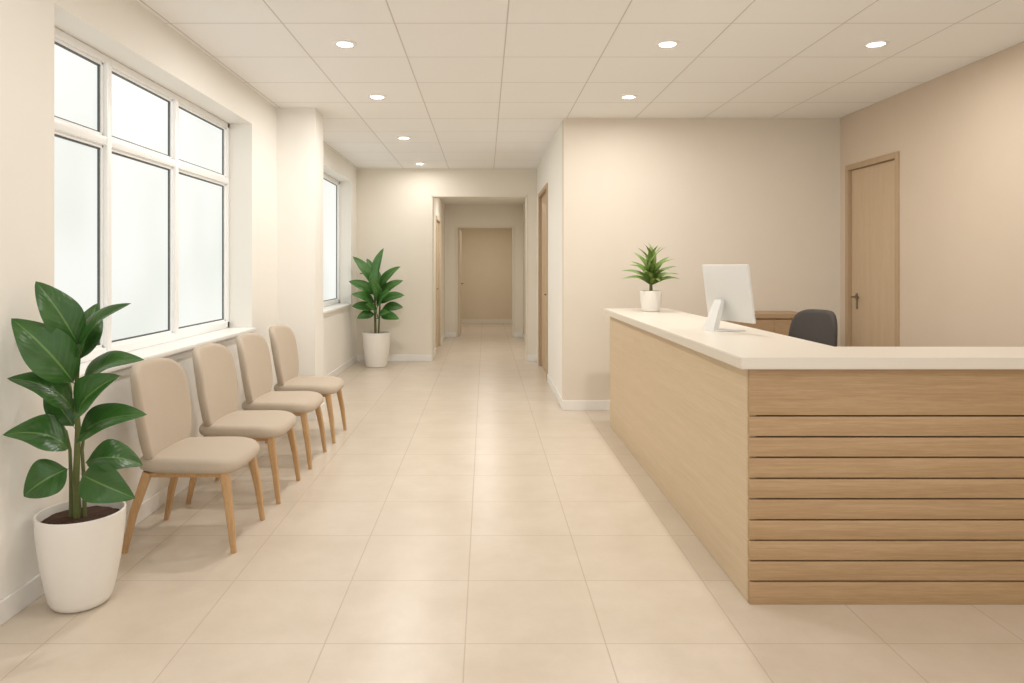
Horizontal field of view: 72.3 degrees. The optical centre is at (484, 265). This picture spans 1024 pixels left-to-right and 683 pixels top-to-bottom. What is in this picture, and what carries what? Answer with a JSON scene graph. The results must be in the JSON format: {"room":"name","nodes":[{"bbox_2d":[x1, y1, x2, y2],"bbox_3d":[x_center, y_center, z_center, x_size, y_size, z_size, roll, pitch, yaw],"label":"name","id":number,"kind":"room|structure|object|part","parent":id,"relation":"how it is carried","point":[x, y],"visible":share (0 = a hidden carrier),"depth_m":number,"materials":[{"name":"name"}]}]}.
{"room":"reception waiting area","nodes":[
{"label":"reception waiting area","id":0,"kind":"room"},
{"bbox_2d":[0,0,355,600],"bbox_3d":[-2.042,-0.020,5.125,0.775,3.040,12.250,0,0,0],"label":"wall","id":1,"kind":"structure","parent":0,"point":[279,158],"depth_m":4.33,"materials":[{"name":"beige paint"}]},
{"bbox_2d":[54,27,255,381],"bbox_3d":[-2.150,-0.335,4.700,0.310,1.806,2.796,0,0,0],"label":"window","id":2,"kind":"structure","parent":1,"relation":"in","point":[141,170],"depth_m":4.52,"materials":[{"name":"grey glass"}]},
{"bbox_3d":[-2.268,-0.357,4.700,0.008,1.639,2.674,0,0,0],"label":"glass","id":3,"kind":"part","parent":2,"relation":"part of","materials":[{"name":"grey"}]},
{"bbox_3d":[-2.147,0.552,4.700,0.305,0.032,2.796,0,0,0],"label":"sill","id":4,"kind":"part","parent":2,"relation":"part of","materials":[{"name":"white paint"}]},
{"bbox_2d":[0,355,356,625],"bbox_3d":[-1.835,1.450,5.025,0.389,0.100,12.050,0,0,0],"label":"baseboard","id":5,"kind":"structure","parent":1,"relation":"attached to","point":[12,604],"depth_m":3.94,"materials":[{"name":"white paint"}]},
{"bbox_2d":[323,173,352,313],"bbox_3d":[-2.140,-0.340,9.460,0.290,1.876,2.316,0,0,0],"label":"window","id":6,"kind":"structure","parent":1,"relation":"in","point":[331,186],"depth_m":10.17,"materials":[{"name":"grey glass"}]},
{"bbox_3d":[-2.248,-0.362,9.460,0.008,1.709,2.194,0,0,0],"label":"glass","id":7,"kind":"part","parent":6,"relation":"part of","materials":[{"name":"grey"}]},
{"bbox_3d":[-2.243,-0.356,9.460,0.085,1.843,2.316,0,0,0],"label":"frame","id":8,"kind":"part","parent":6,"relation":"part of","materials":[{"name":"white plastic"}]},
{"bbox_3d":[-2.138,0.582,9.460,0.285,0.032,2.316,0,0,0],"label":"sill","id":9,"kind":"part","parent":6,"relation":"part of","materials":[{"name":"white paint"}]},
{"bbox_2d":[356,168,536,354],"bbox_3d":[-0.605,-0.020,11.150,2.850,3.040,0.200,0,0,0],"label":"wall","id":10,"kind":"structure","parent":0,"point":[393,205],"depth_m":11.05,"materials":[{"name":"paint"}]},
{"bbox_2d":[357,355,535,360],"bbox_3d":[-0.598,1.450,11.043,2.836,0.100,0.014,0,0,0],"label":"baseboard","id":11,"kind":"structure","parent":10,"relation":"attached to","point":[359,357],"depth_m":11.04,"materials":[{"name":"white paint"}]},
{"bbox_2d":[431,195,526,360],"bbox_3d":[-0.087,0.190,11.146,1.515,2.620,0.208,0,0,0],"label":"trim","id":12,"kind":"structure","parent":10,"relation":"attached to","point":[432,196],"depth_m":11.04,"materials":[{"name":"beige paint"}]},
{"bbox_2d":[434,198,524,348],"bbox_3d":[-0.025,0.100,13.025,1.950,2.800,3.550,0,0,0],"label":"wall","id":13,"kind":"structure","parent":0,"point":[439,206],"depth_m":14.00,"materials":[{"name":"paint"}]},
{"bbox_2d":[436,215,440,352],"bbox_3d":[-0.899,0.312,12.650,0.161,2.375,1.150,0,0,0],"label":"door","id":14,"kind":"structure","parent":13,"relation":"in","point":[438,220],"depth_m":13.17,"materials":[{"name":"brown wood"}]},
{"bbox_2d":[434,332,524,355],"bbox_3d":[-0.025,1.450,13.025,1.650,0.100,3.550,0,0,0],"label":"baseboard","id":15,"kind":"structure","parent":13,"relation":"attached to","point":[446,334],"depth_m":14.78,"materials":[{"name":"white paint"}]},
{"bbox_2d":[441,198,524,204],"bbox_3d":[0.000,-1.300,14.900,2.000,0.200,7.300,0,0,0],"label":"ceiling","id":16,"kind":"structure","parent":0,"point":[447,201],"depth_m":14.11,"materials":[{"name":"beige paint"}]},
{"bbox_2d":[445,205,522,331],"bbox_3d":[-0.025,0.100,14.875,1.950,2.800,0.150,0,0,0],"label":"wall","id":17,"kind":"structure","parent":0,"point":[455,215],"depth_m":14.80,"materials":[{"name":"paint"}]},
{"bbox_2d":[456,226,513,336],"bbox_3d":[0.000,0.325,14.873,1.240,2.350,0.175,0,0,0],"label":"trim","id":18,"kind":"structure","parent":17,"relation":"attached to","point":[457,227],"depth_m":14.78,"materials":[{"name":"beige paint"}]},
{"bbox_2d":[458,228,511,318],"bbox_3d":[0.000,0.150,16.750,2.000,2.700,3.600,0,0,0],"label":"wall","id":19,"kind":"structure","parent":0,"point":[486,253],"depth_m":18.40,"materials":[{"name":"beige paint"}]},
{"bbox_2d":[458,229,463,335],"bbox_3d":[-0.529,0.352,15.480,0.101,2.284,1.020,0,0,0],"label":"door","id":20,"kind":"structure","parent":19,"relation":"in","point":[460,283],"depth_m":14.97,"materials":[{"name":"beige paint"}]},
{"bbox_2d":[461,319,511,322],"bbox_3d":[0.000,1.450,18.393,1.700,0.100,0.014,0,0,0],"label":"baseboard","id":21,"kind":"structure","parent":19,"relation":"attached to","point":[462,320],"depth_m":18.39,"materials":[{"name":"beige paint"}]},
{"bbox_2d":[0,323,1023,682],"bbox_3d":[0.735,1.550,8.800,6.330,0.100,19.600,0,0,0],"label":"floor","id":22,"kind":"structure","parent":0,"point":[463,525],"depth_m":3.32,"materials":[{"name":"beige tile"}]},
{"bbox_2d":[3,281,146,612],"bbox_3d":[-1.730,0.783,3.087,0.557,1.434,0.427,0,0,0],"label":"potted plant","id":23,"kind":"object","parent":22,"relation":"on","point":[79,542],"visible":1,"depth_m":3.00,"materials":[{"name":"green plant"}]},
{"bbox_3d":[-1.814,0.746,3.096,0.093,0.801,0.064,0,0,0],"label":"stem","id":24,"kind":"part","parent":23,"relation":"part of","materials":[{"name":"green plant"}]},
{"bbox_3d":[-1.800,1.294,3.120,0.360,0.412,0.360,0,0,0],"label":"pot","id":25,"kind":"part","parent":23,"relation":"part of","materials":[{"name":"white ceramic"}]},
{"bbox_2d":[122,358,264,553],"bbox_3d":[-1.610,1.014,3.900,0.616,0.978,0.586,0,0,0],"label":"chair","id":26,"kind":"object","parent":22,"relation":"on","point":[159,386],"visible":0.99,"depth_m":3.80,"materials":[{"name":"beige fabric"}]},
{"bbox_3d":[-1.828,1.292,3.681,0.148,0.423,0.050,0,0,-16],"label":"leg","id":27,"kind":"part","parent":26,"relation":"part of","materials":[{"name":"brown wood"}]},
{"bbox_3d":[-1.830,0.800,3.900,0.176,0.550,0.586,0,0,0],"label":"backrest","id":28,"kind":"part","parent":26,"relation":"part of","materials":[{"name":"beige fabric"}]},
{"bbox_3d":[-1.828,1.292,4.119,0.148,0.423,0.050,0,0,16],"label":"leg","id":29,"kind":"part","parent":26,"relation":"part of","materials":[{"name":"brown wood"}]},
{"bbox_3d":[-1.577,1.101,3.900,0.425,0.027,0.424,0,0,0],"label":"seat frame","id":30,"kind":"part","parent":26,"relation":"part of","materials":[{"name":"brown wood"}]},
{"bbox_3d":[-1.580,1.050,3.900,0.555,0.095,0.533,0,0,0],"label":"seat","id":31,"kind":"part","parent":26,"relation":"part of","materials":[{"name":"beige fabric"}]},
{"bbox_3d":[-1.349,1.292,3.683,0.108,0.419,0.053,0,0,26],"label":"leg","id":32,"kind":"part","parent":26,"relation":"part of","materials":[{"name":"brown wood"}]},
{"bbox_3d":[-1.349,1.292,4.117,0.108,0.419,0.053,0,0,-26],"label":"leg","id":33,"kind":"part","parent":26,"relation":"part of","materials":[{"name":"brown wood"}]},
{"bbox_2d":[186,343,300,503],"bbox_3d":[-1.598,1.014,4.655,0.616,0.978,0.586,0,0,0],"label":"chair","id":34,"kind":"object","parent":22,"relation":"on","point":[213,363],"visible":0.92,"depth_m":4.56,"materials":[{"name":"beige fabric"}]},
{"bbox_3d":[-1.816,1.292,4.436,0.148,0.423,0.050,0,0,-16],"label":"leg","id":35,"kind":"part","parent":34,"relation":"part of","materials":[{"name":"brown wood"}]},
{"bbox_3d":[-1.818,0.800,4.655,0.176,0.550,0.586,0,0,0],"label":"backrest","id":36,"kind":"part","parent":34,"relation":"part of","materials":[{"name":"beige fabric"}]},
{"bbox_3d":[-1.568,1.050,4.655,0.555,0.095,0.533,0,0,0],"label":"seat","id":37,"kind":"part","parent":34,"relation":"part of","materials":[{"name":"beige fabric"}]},
{"bbox_3d":[-1.565,1.101,4.655,0.425,0.027,0.424,0,0,0],"label":"seat frame","id":38,"kind":"part","parent":34,"relation":"part of","materials":[{"name":"brown wood"}]},
{"bbox_3d":[-1.337,1.292,4.438,0.108,0.419,0.053,0,0,26],"label":"leg","id":39,"kind":"part","parent":34,"relation":"part of","materials":[{"name":"brown wood"}]},
{"bbox_3d":[-1.337,1.292,4.872,0.108,0.419,0.053,0,0,-26],"label":"leg","id":40,"kind":"part","parent":34,"relation":"part of","materials":[{"name":"brown wood"}]},
{"bbox_2d":[236,333,326,468],"bbox_3d":[-1.586,1.014,5.410,0.616,0.978,0.586,0,0,0],"label":"chair","id":41,"kind":"object","parent":22,"relation":"on","point":[253,351],"visible":0.91,"depth_m":5.33,"materials":[{"name":"beige fabric"}]},
{"bbox_3d":[-1.806,0.800,5.410,0.176,0.550,0.586,0,0,0],"label":"backrest","id":42,"kind":"part","parent":41,"relation":"part of","materials":[{"name":"beige fabric"}]},
{"bbox_3d":[-1.556,1.050,5.410,0.555,0.095,0.533,0,0,0],"label":"seat","id":43,"kind":"part","parent":41,"relation":"part of","materials":[{"name":"beige fabric"}]},
{"bbox_3d":[-1.325,1.292,5.193,0.108,0.419,0.053,0,0,26],"label":"leg","id":44,"kind":"part","parent":41,"relation":"part of","materials":[{"name":"brown wood"}]},
{"bbox_3d":[-1.325,1.292,5.627,0.108,0.419,0.053,0,0,-26],"label":"leg","id":45,"kind":"part","parent":41,"relation":"part of","materials":[{"name":"brown wood"}]},
{"bbox_2d":[265,325,346,443],"bbox_3d":[-1.574,1.014,6.165,0.616,0.978,0.586,0,0,0],"label":"chair","id":46,"kind":"object","parent":22,"relation":"on","point":[282,338],"visible":0.91,"depth_m":6.08,"materials":[{"name":"beige fabric"}]},
{"bbox_3d":[-1.794,0.800,6.165,0.176,0.550,0.586,0,0,0],"label":"backrest","id":47,"kind":"part","parent":46,"relation":"part of","materials":[{"name":"beige fabric"}]},
{"bbox_3d":[-1.544,1.050,6.165,0.555,0.095,0.533,0,0,0],"label":"seat","id":48,"kind":"part","parent":46,"relation":"part of","materials":[{"name":"beige fabric"}]},
{"bbox_3d":[-1.313,1.292,5.948,0.108,0.419,0.053,0,0,26],"label":"leg","id":49,"kind":"part","parent":46,"relation":"part of","materials":[{"name":"brown wood"}]},
{"bbox_3d":[-1.313,1.292,6.382,0.108,0.419,0.053,0,0,-26],"label":"leg","id":50,"kind":"part","parent":46,"relation":"part of","materials":[{"name":"brown wood"}]},
{"bbox_2d":[349,248,403,367],"bbox_3d":[-1.590,0.617,10.440,0.835,1.767,0.780,0,0,0],"label":"potted plant","id":51,"kind":"object","parent":22,"relation":"on","point":[376,344],"visible":1,"depth_m":10.31,"materials":[{"name":"green plant"}]},
{"bbox_3d":[-1.620,1.244,10.450,0.428,0.512,0.428,0,0,0],"label":"pot","id":52,"kind":"part","parent":51,"relation":"part of","materials":[{"name":"white ceramic"}]},
{"bbox_3d":[-1.608,0.610,10.450,0.097,0.821,0.109,0,0,0],"label":"stem","id":53,"kind":"part","parent":51,"relation":"part of","materials":[{"name":"green plant"}]},
{"bbox_2d":[726,311,797,335],"bbox_3d":[2.830,0.983,7.045,0.680,1.035,0.431,0,0,0],"label":"base cabinet","id":54,"kind":"object","parent":22,"relation":"on","point":[778,322],"visible":0.09,"depth_m":6.85,"materials":[{"name":"brown wood"}]},
{"bbox_3d":[2.666,0.978,6.859,0.327,0.905,0.019,0,0,0],"label":"door","id":55,"kind":"part","parent":54,"relation":"part of","materials":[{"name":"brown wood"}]},
{"bbox_3d":[2.994,0.978,6.859,0.327,0.905,0.019,0,0,0],"label":"door","id":56,"kind":"part","parent":54,"relation":"part of","materials":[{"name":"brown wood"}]},
{"bbox_2d":[788,309,837,346],"bbox_3d":[2.364,0.920,5.347,0.623,1.160,0.619,0,0,-25],"label":"office chair","id":57,"kind":"object","parent":22,"relation":"on","point":[814,325],"visible":0.16,"depth_m":5.45,"materials":[{"name":"grey fabric"}]},
{"bbox_2d":[603,308,1023,604],"bbox_3d":[2.208,0.950,4.840,2.185,1.100,3.580,0,0,0],"label":"reception desk","id":58,"kind":"object","parent":22,"relation":"on","point":[811,473],"visible":1,"depth_m":3.10,"materials":[{"name":"brown wood"}]},
{"bbox_2d":[623,243,678,311],"bbox_3d":[1.463,0.095,6.204,0.495,0.611,0.502,0,0,-35],"label":"potted plant","id":59,"kind":"object","parent":58,"relation":"on","point":[651,300],"visible":1,"depth_m":6.16,"materials":[{"name":"green plant"}]},
{"bbox_3d":[1.470,0.309,6.200,0.196,0.182,0.196,0,0,0],"label":"pot","id":60,"kind":"part","parent":59,"relation":"part of","materials":[{"name":"white ceramic"}]},
{"bbox_3d":[1.190,0.976,4.844,0.035,1.049,3.452,0,0,0],"label":"panel","id":61,"kind":"part","parent":58,"relation":"part of","materials":[{"name":"brown wood"}]},
{"bbox_2d":[702,264,755,331],"bbox_3d":[1.488,0.196,4.307,0.212,0.409,0.450,0,0,-17],"label":"computer monitor","id":62,"kind":"object","parent":58,"relation":"on","point":[728,288],"visible":1,"depth_m":4.29,"materials":[{"name":"white plastic"}]},
{"bbox_2d":[603,308,1023,368],"bbox_3d":[2.208,0.425,4.840,2.185,0.051,3.580,0,0,0],"label":"countertop","id":63,"kind":"structure","parent":58,"relation":"on","point":[751,348],"depth_m":3.31,"materials":[{"name":"white stone"}]},
{"bbox_3d":[2.211,0.976,3.112,2.078,1.049,0.025,0,0,0],"label":"slatted panel","id":64,"kind":"part","parent":58,"relation":"part of","materials":[{"name":"brown wood"}]},
{"bbox_2d":[537,122,561,396],"bbox_3d":[0.895,-0.020,9.345,0.150,3.040,3.810,0,0,0],"label":"wall","id":65,"kind":"structure","parent":0,"point":[549,170],"depth_m":8.38,"materials":[{"name":"beige paint"}]},
{"bbox_2d":[538,183,547,380],"bbox_3d":[0.870,0.207,9.850,0.161,2.585,1.450,0,0,0],"label":"door","id":66,"kind":"structure","parent":65,"relation":"in","point":[543,195],"depth_m":10.17,"materials":[{"name":"brown wood"}]},
{"bbox_2d":[536,355,562,407],"bbox_3d":[0.813,1.450,9.163,0.014,0.100,3.746,0,0,0],"label":"baseboard","id":67,"kind":"structure","parent":65,"relation":"attached to","point":[550,382],"depth_m":8.12,"materials":[{"name":"white paint"}]},
{"bbox_2d":[135,0,1023,167],"bbox_3d":[0.735,-1.590,5.125,6.330,0.100,12.250,0,0,0],"label":"ceiling","id":68,"kind":"structure","parent":0,"point":[471,83],"depth_m":5.12,"materials":[{"name":"white tile"}]},
{"bbox_2d":[333,39,356,46],"bbox_3d":[-0.967,-1.534,4.830,0.162,0.012,0.162,0,0,0],"label":"recessed light","id":69,"kind":"object","parent":68,"relation":"in","point":[339,42],"visible":1,"depth_m":4.81,"materials":[{"name":"white paint"}]},
{"bbox_2d":[368,94,385,98],"bbox_3d":[-0.975,-1.534,6.340,0.162,0.012,0.162,0,0,0],"label":"recessed light","id":70,"kind":"object","parent":68,"relation":"in","point":[375,96],"visible":1,"depth_m":6.33,"materials":[{"name":"white paint"}]},
{"bbox_2d":[397,136,409,138],"bbox_3d":[-0.970,-1.534,8.360,0.162,0.012,0.162,0,0,0],"label":"recessed light","id":71,"kind":"object","parent":68,"relation":"in","point":[400,137],"visible":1,"depth_m":8.34,"materials":[{"name":"white paint"}]},
{"bbox_2d":[619,94,637,98],"bbox_3d":[1.300,-1.534,6.340,0.162,0.012,0.162,0,0,0],"label":"recessed light","id":72,"kind":"object","parent":68,"relation":"in","point":[624,96],"visible":1,"depth_m":6.33,"materials":[{"name":"white paint"}]},
{"bbox_2d":[656,39,679,46],"bbox_3d":[1.260,-1.534,4.830,0.162,0.012,0.162,0,0,0],"label":"recessed light","id":73,"kind":"object","parent":68,"relation":"in","point":[667,42],"visible":1,"depth_m":4.81,"materials":[{"name":"white paint"}]},
{"bbox_2d":[863,39,889,46],"bbox_3d":[2.700,-1.534,4.830,0.162,0.012,0.162,0,0,0],"label":"recessed light","id":74,"kind":"object","parent":68,"relation":"in","point":[878,42],"visible":1,"depth_m":4.81,"materials":[{"name":"white paint"}]},
{"bbox_2d":[562,118,839,399],"bbox_3d":[2.260,-0.020,7.365,2.880,3.040,0.150,0,0,0],"label":"wall","id":75,"kind":"structure","parent":0,"point":[763,194],"depth_m":7.29,"materials":[{"name":"beige paint"}]},
{"bbox_2d":[562,400,609,409],"bbox_3d":[2.253,1.450,7.283,2.894,0.100,0.014,0,0,0],"label":"baseboard","id":76,"kind":"structure","parent":75,"relation":"attached to","point":[566,404],"depth_m":7.28,"materials":[{"name":"white paint"}]},
{"bbox_2d":[840,42,1023,346],"bbox_3d":[3.800,-0.020,3.220,0.200,3.040,8.440,0,0,0],"label":"wall","id":77,"kind":"structure","parent":0,"point":[958,135],"depth_m":5.49,"materials":[{"name":"beige paint"}]},
{"bbox_2d":[845,151,899,346],"bbox_3d":[3.744,0.237,6.705,0.171,2.525,0.920,0,0,0],"label":"door","id":78,"kind":"structure","parent":77,"relation":"in","point":[872,186],"depth_m":6.70,"materials":[{"name":"brown wood"}]},
{"bbox_3d":[3.689,0.350,6.953,0.061,0.160,0.146,0,0,0],"label":"handle","id":79,"kind":"part","parent":78,"relation":"part of","materials":[{"name":"metal"}]}
]}

